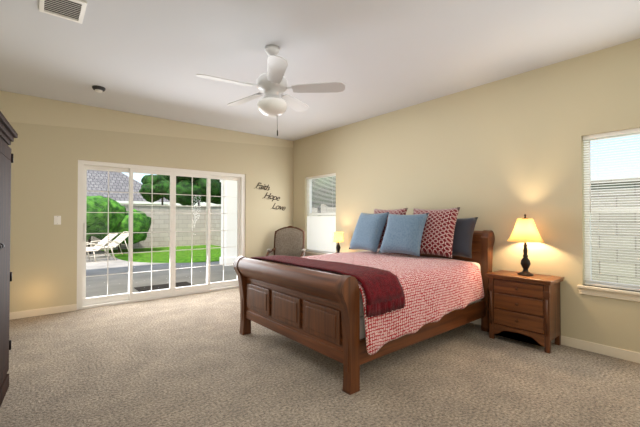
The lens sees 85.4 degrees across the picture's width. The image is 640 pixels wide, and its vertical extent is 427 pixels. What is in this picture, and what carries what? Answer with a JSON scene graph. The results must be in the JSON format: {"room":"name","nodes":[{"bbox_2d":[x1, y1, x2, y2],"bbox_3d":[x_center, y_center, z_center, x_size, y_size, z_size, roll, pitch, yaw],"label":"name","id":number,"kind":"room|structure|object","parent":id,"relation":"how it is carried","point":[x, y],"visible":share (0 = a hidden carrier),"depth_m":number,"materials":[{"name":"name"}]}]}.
{"room":"bedroom","nodes":[
{"label":"bedroom","id":0,"kind":"room"},
{"bbox_2d":[0,91,292,311],"bbox_3d":[-2.446,-0.082,5.626,5.100,2.850,0.154,1,-1,-40],"label":"wall","id":1,"kind":"structure","parent":0,"point":[53,143],"depth_m":4.77,"materials":[{"name":"beige paint"}]},
{"bbox_2d":[9,304,76,319],"bbox_3d":[-3.782,1.282,4.399,1.140,0.090,0.015,1,-1,-40],"label":"baseboard","id":2,"kind":"structure","parent":1,"relation":"attached to","point":[73,307],"depth_m":4.52,"materials":[{"name":"beige"}]},
{"bbox_2d":[54,216,60,224],"bbox_3d":[-3.514,0.090,4.639,0.075,0.118,0.010,1,-1,-40],"label":"switch plate","id":3,"kind":"object","parent":1,"relation":"attached to","point":[57,220],"visible":1,"depth_m":4.64,"materials":[{"name":"white plastic"}]},
{"bbox_2d":[77,160,244,309],"bbox_3d":[-2.412,0.303,5.658,2.560,2.080,0.120,1,-1,-40],"label":"door frame","id":4,"kind":"structure","parent":1,"relation":"in","point":[83,301],"depth_m":5.44,"materials":[{"name":"white"}]},
{"bbox_2d":[256,183,269,190],"bbox_3d":[-1.107,-0.517,6.637,0.349,0.146,0.006,1,-1,-40],"label":"wall art","id":5,"kind":"object","parent":1,"relation":"attached to","point":[258,183],"depth_m":6.65,"materials":[{"name":"grey metal"}]},
{"bbox_2d":[262,192,279,200],"bbox_3d":[-0.948,-0.322,6.766,0.401,0.173,0.006,1,-1,-40],"label":"wall art","id":6,"kind":"object","parent":1,"relation":"attached to","point":[267,192],"depth_m":6.78,"materials":[{"name":"grey metal"}]},
{"bbox_2d":[0,288,639,426],"bbox_3d":[-0.433,1.351,3.174,5.100,0.080,6.470,1,-1,-40],"label":"floor","id":7,"kind":"structure","parent":0,"point":[195,360],"depth_m":2.74,"materials":[{"name":"carpet"}]},
{"bbox_2d":[0,111,17,406],"bbox_3d":[-2.110,0.335,1.946,0.491,1.920,1.440,1,-1,-35],"label":"armoire","id":8,"kind":"object","parent":7,"relation":"on","point":[8,134],"visible":1,"depth_m":2.37,"materials":[{"name":"brown wood"}]},
{"bbox_2d":[266,226,305,256],"bbox_3d":[-0.610,0.795,6.315,0.871,1.128,0.871,1,-1,-40],"label":"chair","id":9,"kind":"object","parent":7,"relation":"on","point":[289,240],"visible":0.52,"depth_m":6.56,"materials":[{"name":"beige fabric"}]},
{"bbox_2d":[233,207,494,394],"bbox_3d":[0.534,0.618,3.873,2.402,1.404,1.895,1,-1,-40],"label":"bed","id":10,"kind":"object","parent":7,"relation":"on","point":[417,276],"visible":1,"depth_m":3.20,"materials":[{"name":"brown wood"}]},
{"bbox_2d":[245,255,405,317],"bbox_3d":[-0.088,0.635,3.355,0.440,0.341,1.891,1,-1,-40],"label":"throw","id":11,"kind":"object","parent":10,"relation":"on","point":[380,293],"depth_m":2.72,"materials":[{"name":"red fabric"}]},
{"bbox_2d":[246,251,484,355],"bbox_3d":[0.445,0.781,3.803,1.818,0.558,1.903,1,-1,-40],"label":"comforter","id":12,"kind":"object","parent":10,"relation":"on","point":[401,297],"depth_m":3.04,"materials":[{"name":"fabric"}]},
{"bbox_2d":[485,270,563,353],"bbox_3d":[2.095,0.975,3.564,0.388,0.682,0.610,1,-1,-40],"label":"nightstand","id":13,"kind":"object","parent":7,"relation":"on","point":[526,309],"visible":1,"depth_m":3.43,"materials":[{"name":"brown wood"}]},
{"bbox_2d":[507,214,543,275],"bbox_3d":[2.122,0.317,3.581,0.336,0.632,0.336,1,-1,-40],"label":"lamp","id":14,"kind":"object","parent":13,"relation":"on","point":[525,230],"visible":1,"depth_m":3.52,"materials":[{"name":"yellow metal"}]},
{"bbox_3d":[0.425,1.001,5.583,0.388,0.682,0.610,1,-1,-40],"label":"nightstand","id":15,"kind":"object","parent":7,"relation":"on","visible":0},
{"bbox_2d":[333,232,342,252],"bbox_3d":[0.302,0.486,5.747,0.170,0.350,0.170,1,-1,-40],"label":"lamp","id":16,"kind":"object","parent":15,"relation":"on","point":[338,237],"visible":0.85,"depth_m":5.69,"materials":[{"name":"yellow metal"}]},
{"bbox_2d":[0,0,639,140],"bbox_3d":[-0.433,-1.589,3.212,5.100,0.100,6.470,1,-1,-40],"label":"ceiling","id":17,"kind":"structure","parent":0,"point":[152,58],"depth_m":3.25,"materials":[{"name":"white paint"}]},
{"bbox_2d":[39,0,86,23],"bbox_3d":[-1.919,-1.541,2.586,0.270,0.012,0.340,1,-1,-40],"label":"ceiling vent","id":18,"kind":"object","parent":17,"relation":"in","point":[73,10],"visible":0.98,"depth_m":2.61,"materials":[{"name":"white plastic"}]},
{"bbox_2d":[92,85,105,92],"bbox_3d":[-2.680,-1.497,4.201,0.140,0.057,0.140,1,-1,-40],"label":"smoke detector","id":19,"kind":"object","parent":17,"relation":"attached to","point":[99,89],"visible":0.98,"depth_m":4.17,"materials":[{"name":"grey plastic"}]},
{"bbox_2d":[196,44,344,135],"bbox_3d":[-0.482,-1.129,3.224,1.289,0.820,1.284,1,-1,-40],"label":"ceiling fan","id":20,"kind":"object","parent":17,"relation":"hanging from","point":[272,84],"visible":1,"depth_m":3.14,"materials":[{"name":"white metal"}]},
{"bbox_2d":[293,39,639,352],"bbox_3d":[1.521,-0.094,4.712,0.150,2.850,6.320,1,-1,-40],"label":"wall","id":21,"kind":"structure","parent":0,"point":[498,158],"depth_m":3.87,"materials":[{"name":"beige paint"}]},
{"bbox_2d":[305,173,335,255],"bbox_3d":[0.032,0.051,6.476,0.175,1.535,0.980,1,-1,-40],"label":"window","id":22,"kind":"structure","parent":21,"relation":"in","point":[321,229],"depth_m":6.50,"materials":[{"name":"white"}]},
{"bbox_2d":[470,318,639,362],"bbox_3d":[1.410,1.286,4.699,0.015,0.090,6.170,1,-1,-40],"label":"baseboard","id":23,"kind":"structure","parent":21,"relation":"attached to","point":[627,355],"depth_m":3.24,"materials":[{"name":"beige"}]},
{"bbox_2d":[577,128,639,301],"bbox_3d":[2.868,0.007,3.048,0.175,1.535,0.980,1,-1,-40],"label":"window","id":24,"kind":"structure","parent":21,"relation":"in","point":[630,292],"depth_m":3.24,"materials":[{"name":"white"}]},
{"label":"outside","id":25,"kind":"structure","parent":0,"visible":0},
{"bbox_2d":[101,245,220,262],"bbox_3d":[-12.748,1.579,15.391,80.000,0.100,80.000,1,-1,-40],"label":"lawn","id":26,"kind":"structure","parent":25,"point":[200,252],"depth_m":12.62,"materials":[{"name":"green plant"}]},
{"bbox_2d":[86,195,152,253],"bbox_3d":[-9.029,0.371,12.308,5.823,2.237,2.992,1,-1,-40],"label":"bush","id":27,"kind":"object","parent":26,"relation":"on","point":[99,204],"depth_m":12.56,"materials":[{"name":"green plant"}]},
{"bbox_2d":[87,170,169,204],"bbox_3d":[-26.043,-1.225,21.301,32.000,5.660,12.000,1,-1,-40],"label":"house","id":28,"kind":"structure","parent":26,"relation":"on","point":[116,178],"depth_m":28.49,"materials":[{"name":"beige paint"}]},
{"bbox_2d":[86,250,236,297],"bbox_3d":[-8.465,1.414,7.626,12.700,0.030,10.630,1,-1,-40],"label":"patio slab","id":29,"kind":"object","parent":26,"relation":"on","point":[96,283],"depth_m":7.97,"materials":[{"name":"concrete"}]},
{"bbox_2d":[86,231,128,261],"bbox_3d":[-7.132,1.029,10.860,2.391,0.831,1.896,1,-1,-40],"label":"lounge","id":30,"kind":"object","parent":29,"relation":"on","point":[99,245],"depth_m":10.97,"materials":[{"name":"beige plastic"}]},
{"bbox_2d":[134,282,192,291],"bbox_3d":[-2.883,1.376,6.488,0.950,0.015,0.600,1,-1,-40],"label":"doormat","id":31,"kind":"object","parent":29,"relation":"on","point":[157,287],"depth_m":6.50,"materials":[{"name":"brown rubber"}]},
{"bbox_2d":[219,180,236,265],"bbox_3d":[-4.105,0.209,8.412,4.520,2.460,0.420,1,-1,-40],"label":"patio column","id":32,"kind":"structure","parent":26,"relation":"on","point":[230,243],"depth_m":9.56,"materials":[{"name":"white paint"}]},
{"bbox_2d":[139,174,335,246],"bbox_3d":[-3.275,-1.936,18.667,9.207,7.014,21.040,1,-1,-40],"label":"tree","id":33,"kind":"object","parent":26,"relation":"on","point":[183,186],"depth_m":19.38,"materials":[{"name":"green plant"}]},
{"bbox_2d":[86,178,639,284],"bbox_3d":[-4.830,0.394,1.872,19.150,1.920,25.050,1,-1,-40],"label":"wall","id":34,"kind":"structure","parent":26,"relation":"on","point":[161,226],"depth_m":5.42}
]}

